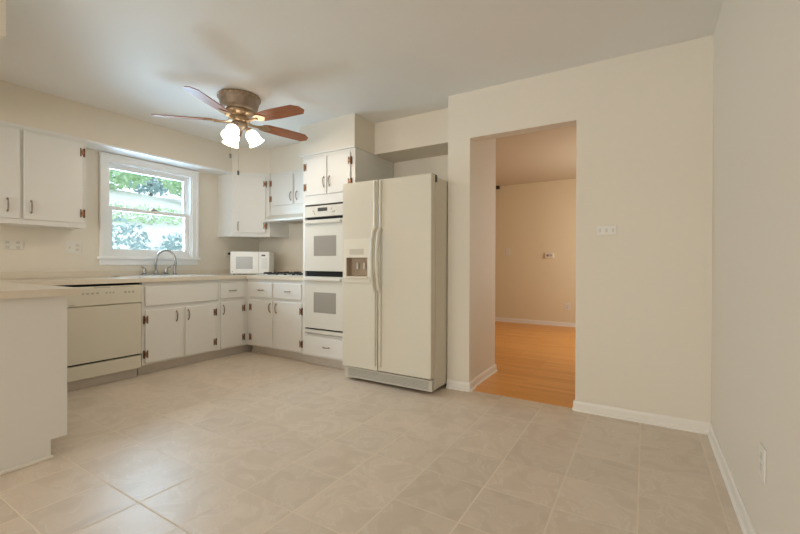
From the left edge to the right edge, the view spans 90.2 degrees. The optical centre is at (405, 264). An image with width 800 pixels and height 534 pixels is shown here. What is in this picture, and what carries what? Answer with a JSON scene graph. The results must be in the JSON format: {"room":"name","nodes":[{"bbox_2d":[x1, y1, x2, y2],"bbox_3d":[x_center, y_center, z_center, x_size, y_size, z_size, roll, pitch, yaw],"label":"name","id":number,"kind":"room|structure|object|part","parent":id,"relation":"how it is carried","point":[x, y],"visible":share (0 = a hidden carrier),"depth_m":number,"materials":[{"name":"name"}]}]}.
{"room":"kitchen","nodes":[
{"label":"kitchen","id":0,"kind":"room"},
{"bbox_2d":[0,148,258,271],"bbox_3d":[-3.409,-0.203,3.275,0.160,2.441,12.500,0,0,31],"label":"wall","id":1,"kind":"structure","parent":0,"point":[43,248],"depth_m":3.80,"materials":[{"name":"beige paint"}]},
{"bbox_2d":[1,240,22,249],"bbox_3d":[-3.278,-0.167,3.330,0.008,0.075,0.135,0,0,31],"label":"outlet","id":2,"kind":"object","parent":1,"relation":"attached to","point":[5,244],"visible":1,"depth_m":3.32,"materials":[{"name":"white plastic"}]},
{"bbox_2d":[0,120,86,228],"bbox_3d":[-3.159,-0.720,3.227,0.312,0.787,0.878,0,0,31],"label":"upper cabinet","id":3,"kind":"object","parent":1,"relation":"attached to","point":[43,172],"visible":1,"depth_m":3.27,"materials":[{"name":"white paint"}]},
{"bbox_3d":[-3.077,-0.468,3.089,0.026,0.113,0.017,0,0,31],"label":"handle","id":4,"kind":"part","parent":3,"relation":"part of","materials":[{"name":"grey metal"}]},
{"bbox_3d":[-3.162,-0.719,2.985,0.014,0.707,0.416,0,0,31],"label":"door","id":5,"kind":"part","parent":3,"relation":"part of","materials":[{"name":"white paint"}]},
{"bbox_3d":[-3.057,-1.104,3.165,0.008,0.018,0.878,0,0,31],"label":"molding","id":6,"kind":"part","parent":3,"relation":"part of","materials":[{"name":"white paint"}]},
{"bbox_3d":[-2.943,-0.720,3.349,0.014,0.707,0.394,0,0,31],"label":"door","id":7,"kind":"part","parent":3,"relation":"part of","materials":[{"name":"white paint"}]},
{"bbox_2d":[65,241,80,253],"bbox_3d":[-3.063,-0.161,3.682,0.014,0.118,0.118,0,0,31],"label":"light switch","id":8,"kind":"object","parent":1,"relation":"attached to","point":[71,247],"visible":1,"depth_m":3.68,"materials":[{"name":"white plastic"}]},
{"bbox_2d":[97,152,200,264],"bbox_3d":[-2.753,-0.546,4.309,0.195,1.093,1.024,0,0,31],"label":"window","id":9,"kind":"structure","parent":1,"relation":"in","point":[189,179],"depth_m":4.24,"materials":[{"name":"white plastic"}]},
{"bbox_3d":[-2.785,-0.790,4.327,0.030,0.460,0.820,0,0,31],"label":"sash","id":10,"kind":"part","parent":9,"relation":"part of","materials":[{"name":"white plastic"}]},
{"bbox_3d":[-2.699,-0.070,4.277,0.065,0.028,1.024,0,0,31],"label":"sill","id":11,"kind":"part","parent":9,"relation":"part of","materials":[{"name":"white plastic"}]},
{"bbox_3d":[-2.752,-0.345,4.308,0.030,0.480,0.820,0,0,31],"label":"sash","id":12,"kind":"part","parent":9,"relation":"part of","materials":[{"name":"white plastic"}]},
{"bbox_2d":[224,250,228,259],"bbox_3d":[-2.253,-0.126,5.035,0.008,0.115,0.072,0,0,31],"label":"outlet","id":13,"kind":"object","parent":1,"relation":"attached to","point":[226,256],"visible":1,"depth_m":5.03,"materials":[{"name":"white plastic"}]},
{"bbox_2d":[218,172,288,238],"bbox_3d":[-1.910,-0.730,5.043,0.583,0.774,0.622,0,0,31],"label":"upper cabinet","id":14,"kind":"object","parent":1,"relation":"attached to","point":[243,198],"visible":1,"depth_m":4.84,"materials":[{"name":"white paint"}]},
{"bbox_3d":[-1.994,-0.358,4.854,0.660,0.032,0.143,0,0,3],"label":"molding","id":15,"kind":"part","parent":14,"relation":"part of","materials":[{"name":"white paint"}]},
{"bbox_3d":[-1.882,-0.731,4.835,0.357,0.685,0.015,0,0,-14],"label":"door","id":16,"kind":"part","parent":14,"relation":"part of","materials":[{"name":"white paint"}]},
{"bbox_2d":[259,155,447,268],"bbox_3d":[-0.643,-0.200,4.704,3.108,2.441,0.100,0,0,31],"label":"wall","id":17,"kind":"structure","parent":0,"point":[288,252],"depth_m":5.07,"materials":[{"name":"beige paint"}]},
{"bbox_2d":[269,169,302,215],"bbox_3d":[-1.204,-0.858,4.782,0.904,0.512,0.342,0,0,31],"label":"upper cabinet","id":18,"kind":"object","parent":17,"relation":"attached to","point":[286,188],"visible":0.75,"depth_m":4.74,"materials":[{"name":"white paint"}]},
{"bbox_3d":[-1.484,-0.897,4.789,0.383,0.360,0.014,0,0,31],"label":"door","id":19,"kind":"part","parent":18,"relation":"part of","materials":[{"name":"white paint"}]},
{"bbox_2d":[263,213,302,223],"bbox_3d":[-1.225,-0.556,4.754,0.907,0.086,0.412,0,0,31],"label":"range hood","id":20,"kind":"object","parent":18,"relation":"attached to","point":[297,218],"visible":0.54,"depth_m":4.71,"materials":[{"name":"white metal"}]},
{"bbox_3d":[-1.098,-0.895,4.557,0.437,0.360,0.014,0,0,31],"label":"door","id":21,"kind":"part","parent":18,"relation":"part of","materials":[{"name":"white paint"}]},
{"bbox_2d":[374,108,447,162],"bbox_3d":[0.178,-1.260,3.930,0.913,0.309,0.375,0,0,31],"label":"trim","id":22,"kind":"structure","parent":17,"relation":"attached to","point":[424,135],"depth_m":3.82,"materials":[{"name":"beige paint"}]},
{"bbox_2d":[0,0,723,185],"bbox_3d":[-1.245,-1.462,1.971,5.281,0.100,12.500,0,0,31],"label":"ceiling","id":23,"kind":"structure","parent":0,"point":[377,61],"depth_m":2.64,"materials":[{"name":"white paint"}]},
{"bbox_2d":[0,80,302,173],"bbox_3d":[-3.583,-1.262,1.364,1.500,0.309,8.650,0,0,31],"label":"wall","id":24,"kind":"structure","parent":23,"relation":"attached to","point":[21,105],"depth_m":3.85,"materials":[{"name":"beige paint"}]},
{"bbox_2d":[0,0,5,40],"bbox_3d":[-2.725,-1.263,2.167,1.605,0.309,0.410,0,0,31],"label":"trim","id":25,"kind":"structure","parent":24,"relation":"attached to","point":[2,2],"depth_m":1.92,"materials":[{"name":"beige paint"}]},
{"bbox_2d":[86,140,231,175],"bbox_3d":[-2.575,-1.109,4.238,0.268,0.014,1.454,0,0,31],"label":"trim","id":26,"kind":"structure","parent":24,"relation":"attached to","point":[93,145],"depth_m":4.13,"materials":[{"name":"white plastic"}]},
{"bbox_2d":[299,145,354,156],"bbox_3d":[-0.781,-1.113,3.912,0.720,0.016,0.008,0,0,31],"label":"trim","id":27,"kind":"structure","parent":24,"relation":"attached to","point":[352,145],"depth_m":3.90,"materials":[{"name":"white paint"}]},
{"bbox_2d":[300,113,393,162],"bbox_3d":[-0.600,-1.264,4.212,0.710,0.309,0.695,0,0,31],"label":"soffit","id":28,"kind":"structure","parent":24,"relation":"attached to","point":[352,129],"depth_m":3.88,"materials":[{"name":"beige paint"}]},
{"bbox_2d":[151,86,307,174],"bbox_3d":[-1.357,-1.083,3.368,1.252,0.668,1.269,0,0,31],"label":"ceiling fan","id":29,"kind":"object","parent":23,"relation":"hanging from","point":[239,105],"visible":1,"depth_m":3.27,"materials":[{"name":"brown wood"}]},
{"bbox_3d":[-1.827,-1.214,3.284,0.468,0.006,0.134,0,12,-11],"label":"blade","id":30,"kind":"part","parent":29,"relation":"part of","materials":[{"name":"brown wood"}]},
{"bbox_3d":[-1.454,-1.211,2.935,0.134,0.006,0.468,12,2,7],"label":"blade","id":31,"kind":"part","parent":29,"relation":"part of","materials":[{"name":"brown wood"}]},
{"bbox_3d":[-1.501,-1.078,3.443,0.149,0.151,0.140,0,0,31],"label":"lamp shade","id":32,"kind":"part","parent":29,"relation":"part of","materials":[{"name":"white glass"}]},
{"bbox_3d":[-1.412,-1.077,3.237,0.137,0.151,0.149,0,0,31],"label":"lamp shade","id":33,"kind":"part","parent":29,"relation":"part of","materials":[{"name":"white glass"}]},
{"bbox_3d":[-1.280,-1.077,3.415,0.143,0.151,0.147,0,0,31],"label":"lamp shade","id":34,"kind":"part","parent":29,"relation":"part of","materials":[{"name":"white glass"}]},
{"bbox_3d":[-1.008,-1.211,3.181,0.468,0.006,0.134,0,-12,25],"label":"blade","id":35,"kind":"part","parent":29,"relation":"part of","materials":[{"name":"brown wood"}]},
{"bbox_3d":[-1.104,-1.213,3.682,0.134,0.006,0.468,-16,-11,42],"label":"blade","id":36,"kind":"part","parent":29,"relation":"part of","materials":[{"name":"brown wood"}]},
{"bbox_2d":[0,321,742,533],"bbox_3d":[-1.253,1.078,1.981,5.281,0.102,12.500,0,0,31],"label":"floor","id":37,"kind":"structure","parent":0,"point":[249,442],"depth_m":2.11,"materials":[{"name":"beige tile"}]},
{"bbox_2d":[0,296,66,474],"bbox_3d":[-2.772,0.593,2.390,1.832,0.859,0.589,0,0,31],"label":"base cabinet","id":38,"kind":"object","parent":37,"relation":"on","point":[33,331],"visible":0.96,"depth_m":2.05,"materials":[{"name":"white paint"}]},
{"bbox_3d":[-2.009,1.018,1.897,0.012,0.018,0.527,0,0,31],"label":"shoe molding","id":39,"kind":"part","parent":38,"relation":"part of","materials":[{"name":"white paint"}]},
{"bbox_2d":[0,269,302,298],"bbox_3d":[-2.064,0.109,3.546,1.870,0.101,3.350,0,0,31],"label":"countertop","id":40,"kind":"structure","parent":38,"relation":"on","point":[19,284],"depth_m":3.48,"materials":[{"name":"beige laminate"}]},
{"bbox_2d":[141,249,176,274],"bbox_3d":[-2.562,-0.029,4.223,0.215,0.276,0.372,0,0,31],"label":"faucet","id":41,"kind":"object","parent":40,"relation":"on","point":[163,250],"visible":0.99,"depth_m":4.23,"materials":[{"name":"silver metal"}]},
{"bbox_3d":[-2.545,-0.034,4.237,0.230,0.266,0.023,0,0,1],"label":"spout","id":42,"kind":"part","parent":41,"relation":"part of","materials":[{"name":"silver metal"}]},
{"bbox_2d":[114,274,214,277],"bbox_3d":[-2.466,0.194,4.124,0.505,0.167,0.750,0,0,31],"label":"sink","id":43,"kind":"object","parent":40,"relation":"in","point":[181,275],"visible":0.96,"depth_m":4.12,"materials":[{"name":"white ceramic"}]},
{"bbox_2d":[230,252,273,273],"bbox_3d":[-1.894,-0.022,4.969,0.452,0.276,0.324,0,0,-7],"label":"microwave","id":44,"kind":"object","parent":40,"relation":"on","point":[240,262],"visible":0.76,"depth_m":4.81,"materials":[{"name":"white plastic"}]},
{"bbox_3d":[-1.937,-0.027,4.814,0.328,0.266,0.024,0,0,-7],"label":"door","id":45,"kind":"part","parent":44,"relation":"part of","materials":[{"name":"white plastic"}]},
{"bbox_3d":[-1.712,-0.026,4.842,0.122,0.266,0.024,0,0,-7],"label":"control panel","id":46,"kind":"part","parent":44,"relation":"part of","materials":[{"name":"white plastic"}]},
{"bbox_2d":[256,271,302,275],"bbox_3d":[-1.269,0.100,4.625,0.780,0.038,0.500,0,0,31],"label":"gas cooktop","id":47,"kind":"object","parent":40,"relation":"in","point":[291,273],"visible":0.7,"depth_m":4.52,"materials":[{"name":"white metal"}]},
{"bbox_2d":[55,283,141,390],"bbox_3d":[-2.799,0.590,3.518,0.602,0.856,0.600,0,0,31],"label":"dishwasher","id":48,"kind":"object","parent":37,"relation":"on","point":[104,322],"visible":0.66,"depth_m":3.37,"materials":[{"name":"white"}]},
{"bbox_3d":[-2.570,0.877,3.381,0.034,0.115,0.596,0,0,31],"label":"panel","id":49,"kind":"part","parent":48,"relation":"part of","materials":[{"name":"beige ceramic"}]},
{"bbox_3d":[-2.567,0.573,3.379,0.040,0.463,0.596,0,0,31],"label":"door panel","id":50,"kind":"part","parent":48,"relation":"part of","materials":[{"name":"beige metal"}]},
{"bbox_3d":[-2.562,0.259,3.375,0.048,0.158,0.596,0,0,31],"label":"control panel","id":51,"kind":"part","parent":48,"relation":"part of","materials":[{"name":"beige plastic"}]},
{"bbox_2d":[137,280,217,374],"bbox_3d":[-2.443,0.588,4.111,0.622,0.859,0.762,0,0,31],"label":"base cabinet","id":52,"kind":"object","parent":37,"relation":"on","point":[179,319],"visible":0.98,"depth_m":3.92,"materials":[{"name":"white paint"}]},
{"bbox_3d":[-2.304,0.663,3.804,0.014,0.488,0.335,0,0,31],"label":"door","id":53,"kind":"part","parent":52,"relation":"part of","materials":[{"name":"white paint"}]},
{"bbox_3d":[-2.202,0.288,3.970,0.014,0.180,0.725,0,0,31],"label":"false drawer panel","id":54,"kind":"part","parent":52,"relation":"part of","materials":[{"name":"white paint"}]},
{"bbox_3d":[-2.114,0.662,4.120,0.014,0.488,0.328,0,0,31],"label":"door","id":55,"kind":"part","parent":52,"relation":"part of","materials":[{"name":"white paint"}]},
{"bbox_2d":[343,173,447,391],"bbox_3d":[0.004,0.151,3.644,0.890,1.751,0.851,0,0,31],"label":"refrigerator","id":56,"kind":"object","parent":37,"relation":"on","point":[395,230],"visible":0.98,"depth_m":3.30,"materials":[{"name":"beige metal"}]},
{"bbox_3d":[-0.380,0.087,3.501,0.378,1.618,0.070,0,0,31],"label":"freezer door","id":57,"kind":"part","parent":56,"relation":"part of","materials":[{"name":"beige metal"}]},
{"bbox_3d":[-0.274,0.074,3.357,0.030,1.565,0.075,0,0,31],"label":"handle","id":58,"kind":"part","parent":56,"relation":"part of","materials":[{"name":"beige plastic"}]},
{"bbox_3d":[-0.226,0.075,3.329,0.030,1.565,0.075,0,0,31],"label":"handle","id":59,"kind":"part","parent":56,"relation":"part of","materials":[{"name":"beige plastic"}]},
{"bbox_3d":[0.004,0.089,3.271,0.502,1.618,0.070,0,0,31],"label":"door","id":60,"kind":"part","parent":56,"relation":"part of","materials":[{"name":"beige metal"}]},
{"bbox_2d":[474,138,495,377],"bbox_3d":[0.643,-0.192,3.650,0.182,2.441,0.580,0,0,31],"label":"wall","id":61,"kind":"structure","parent":0,"point":[485,150],"depth_m":3.60,"materials":[{"name":"beige paint"}]},
{"bbox_2d":[474,364,497,385],"bbox_3d":[0.730,0.994,3.609,0.022,0.070,0.595,0,0,31],"label":"baseboard","id":62,"kind":"structure","parent":61,"relation":"attached to","point":[483,376],"depth_m":3.60,"materials":[{"name":"white paint"}]},
{"bbox_2d":[495,179,575,322],"bbox_3d":[1.881,-0.202,7.182,4.881,2.441,0.150,0,0,31],"label":"wall","id":63,"kind":"structure","parent":0,"point":[533,220],"depth_m":6.87,"materials":[{"name":"beige paint"}]},
{"bbox_2d":[495,317,575,326],"bbox_3d":[1.833,0.984,7.113,4.881,0.070,0.022,0,0,31],"label":"baseboard","id":64,"kind":"structure","parent":63,"relation":"attached to","point":[553,323],"depth_m":6.86,"materials":[{"name":"white paint"}]},
{"bbox_2d":[545,253,553,257],"bbox_3d":[2.433,-0.156,6.744,0.144,0.087,0.032,0,0,31],"label":"thermostat","id":65,"kind":"object","parent":63,"relation":"attached to","point":[547,255],"visible":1,"depth_m":6.73,"materials":[{"name":"white plastic"}]},
{"bbox_2d":[564,303,569,310],"bbox_3d":[2.685,0.694,6.608,0.090,0.120,0.008,0,0,31],"label":"outlet","id":66,"kind":"object","parent":63,"relation":"attached to","point":[567,305],"visible":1,"depth_m":6.61,"materials":[{"name":"white plastic"}]},
{"bbox_2d":[447,35,713,422],"bbox_3d":[1.145,-0.187,2.943,1.773,2.441,0.115,0,0,31],"label":"wall","id":67,"kind":"structure","parent":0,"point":[643,120],"depth_m":2.67,"materials":[{"name":"beige paint"}]},
{"bbox_2d":[446,379,476,391],"bbox_3d":[0.470,0.994,3.339,0.218,0.070,0.137,0,0,31],"label":"baseboard","id":68,"kind":"object","parent":67,"relation":"attached to","point":[451,384],"visible":1,"depth_m":3.29,"materials":[{"name":"white paint"}]},
{"bbox_2d":[596,225,616,234],"bbox_3d":[1.376,-0.237,2.729,0.125,0.066,0.014,0,0,31],"label":"light switch","id":69,"kind":"object","parent":67,"relation":"attached to","point":[607,229],"visible":1,"depth_m":2.73,"materials":[{"name":"white plastic"}]},
{"bbox_2d":[572,400,709,434],"bbox_3d":[1.555,1.000,2.686,0.795,0.070,0.137,0,0,31],"label":"baseboard","id":70,"kind":"structure","parent":67,"relation":"attached to","point":[700,427],"depth_m":2.62,"materials":[{"name":"white paint"}]},
{"bbox_2d":[711,0,799,533],"bbox_3d":[0.907,-0.179,0.680,0.150,2.441,12.500,0,0,31],"label":"wall","id":71,"kind":"structure","parent":0,"point":[755,365],"depth_m":1.43,"materials":[{"name":"beige paint"}]},
{"bbox_2d":[707,423,756,533],"bbox_3d":[-0.213,1.009,-1.005,0.022,0.070,8.055,0,0,31],"label":"baseboard","id":72,"kind":"structure","parent":71,"relation":"attached to","point":[746,524],"depth_m":1.79,"materials":[{"name":"white paint"}]},
{"bbox_2d":[759,442,765,483],"bbox_3d":[1.222,0.677,1.367,0.008,0.115,0.072,0,0,31],"label":"outlet","id":73,"kind":"object","parent":71,"relation":"attached to","point":[762,451],"visible":1,"depth_m":1.35,"materials":[{"name":"white plastic"}]},
{"bbox_3d":[-0.798,1.071,4.475,3.490,0.100,0.675,0,0,31],"label":"floor","id":74,"kind":"structure","parent":0,"visible":0},
{"bbox_2d":[214,279,251,357],"bbox_3d":[-1.990,0.586,4.865,0.622,0.859,0.994,0,0,31],"label":"base cabinet","id":75,"kind":"object","parent":74,"relation":"on","point":[232,293],"visible":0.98,"depth_m":4.44,"materials":[{"name":"white paint"}]},
{"bbox_3d":[-1.922,0.283,4.435,0.014,0.172,0.290,0,0,31],"label":"drawer","id":76,"kind":"part","parent":75,"relation":"part of","materials":[{"name":"white paint"}]},
{"bbox_3d":[-1.923,0.655,4.436,0.014,0.500,0.290,0,0,31],"label":"door","id":77,"kind":"part","parent":75,"relation":"part of","materials":[{"name":"white paint"}]},
{"bbox_2d":[247,279,307,360],"bbox_3d":[-1.284,0.589,4.628,0.912,0.859,0.672,0,0,31],"label":"base cabinet","id":78,"kind":"object","parent":74,"relation":"on","point":[274,307],"visible":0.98,"depth_m":4.38,"materials":[{"name":"white paint"}]},
{"bbox_3d":[-1.617,0.282,4.475,0.360,0.168,0.014,0,0,31],"label":"drawer","id":79,"kind":"part","parent":78,"relation":"part of","materials":[{"name":"white paint"}]},
{"bbox_3d":[-1.616,0.651,4.475,0.365,0.510,0.014,0,0,31],"label":"door","id":80,"kind":"part","parent":78,"relation":"part of","materials":[{"name":"white paint"}]},
{"bbox_3d":[-1.254,0.284,4.256,0.403,0.168,0.014,0,0,31],"label":"drawer","id":81,"kind":"part","parent":78,"relation":"part of","materials":[{"name":"white paint"}]},
{"bbox_3d":[-1.253,0.653,4.257,0.408,0.510,0.014,0,0,31],"label":"door","id":82,"kind":"part","parent":78,"relation":"part of","materials":[{"name":"white paint"}]},
{"bbox_2d":[303,147,392,368],"bbox_3d":[-0.605,-0.043,4.201,0.677,2.132,0.702,0,0,31],"label":"tall cabinet","id":83,"kind":"object","parent":74,"relation":"on","point":[324,174],"visible":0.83,"depth_m":3.96,"materials":[{"name":"white paint"}]},
{"bbox_3d":[-0.899,-0.890,4.006,0.292,0.375,0.014,0,0,31],"label":"door","id":84,"kind":"part","parent":83,"relation":"part of","materials":[{"name":"white paint"}]},
{"bbox_2d":[304,203,342,336],"bbox_3d":[-0.664,0.049,4.174,0.504,1.277,0.630,0,0,31],"label":"double oven","id":85,"kind":"object","parent":83,"relation":"in","point":[323,310],"visible":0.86,"depth_m":3.92,"materials":[{"name":"white metal"}]},
{"bbox_3d":[-0.796,-0.534,3.950,0.504,0.110,0.032,0,0,31],"label":"control panel","id":86,"kind":"part","parent":85,"relation":"part of","materials":[{"name":"white ceramic"}]},
{"bbox_3d":[-0.777,0.816,3.936,0.590,0.190,0.014,0,0,31],"label":"drawer","id":87,"kind":"part","parent":83,"relation":"part of","materials":[{"name":"white paint"}]},
{"bbox_3d":[-0.641,-0.889,3.850,0.285,0.375,0.014,0,0,31],"label":"door","id":88,"kind":"part","parent":83,"relation":"part of","materials":[{"name":"white paint"}]},
{"label":"outside","id":89,"kind":"structure","parent":0,"visible":0},
{"bbox_2d":[109,189,182,250],"bbox_3d":[-12.019,-2.590,23.556,35.100,7.234,56.000,0,0,31],"label":"ground","id":90,"kind":"structure","parent":89,"point":[155,231],"depth_m":11.76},
{"bbox_2d":[109,169,151,189],"bbox_3d":[-10.992,-3.684,14.620,2.632,2.074,3.358,0,0,31],"label":"tree","id":91,"kind":"object","parent":90,"relation":"on","point":[119,175],"visible":0.16,"depth_m":15.00,"materials":[{"name":"green plant"}]},
{"bbox_2d":[112,217,150,249],"bbox_3d":[-5.506,-0.434,7.516,1.203,0.967,1.220,0,0,31],"label":"shrub","id":92,"kind":"object","parent":90,"relation":"on","point":[125,231],"visible":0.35,"depth_m":7.64,"materials":[{"name":"green plant"}]},
{"bbox_2d":[111,171,177,196],"bbox_3d":[-12.296,-4.407,19.314,3.101,2.493,3.912,0,0,31],"label":"tree","id":93,"kind":"object","parent":90,"relation":"on","point":[152,184],"visible":0.14,"depth_m":19.12,"materials":[{"name":"plant"}]},
{"bbox_2d":[109,202,182,224],"bbox_3d":[-7.337,-1.438,11.655,0.740,0.672,6.607,0,0,31],"label":"hedge","id":94,"kind":"object","parent":90,"relation":"on","point":[140,219],"visible":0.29,"depth_m":11.47,"materials":[{"name":"green plant"}]},
{"bbox_2d":[154,231,182,250],"bbox_3d":[-4.871,-0.407,8.997,1.005,0.711,1.309,0,0,31],"label":"shrub","id":95,"kind":"object","parent":90,"relation":"on","point":[172,245],"visible":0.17,"depth_m":8.61,"materials":[{"name":"green plant"}]},
{"bbox_2d":[157,178,181,197],"bbox_3d":[-8.874,-3.547,17.014,2.455,2.114,3.188,0,0,31],"label":"tree","id":96,"kind":"object","parent":90,"relation":"on","point":[172,188],"visible":0.14,"depth_m":16.24,"materials":[{"name":"green plant"}]}
]}

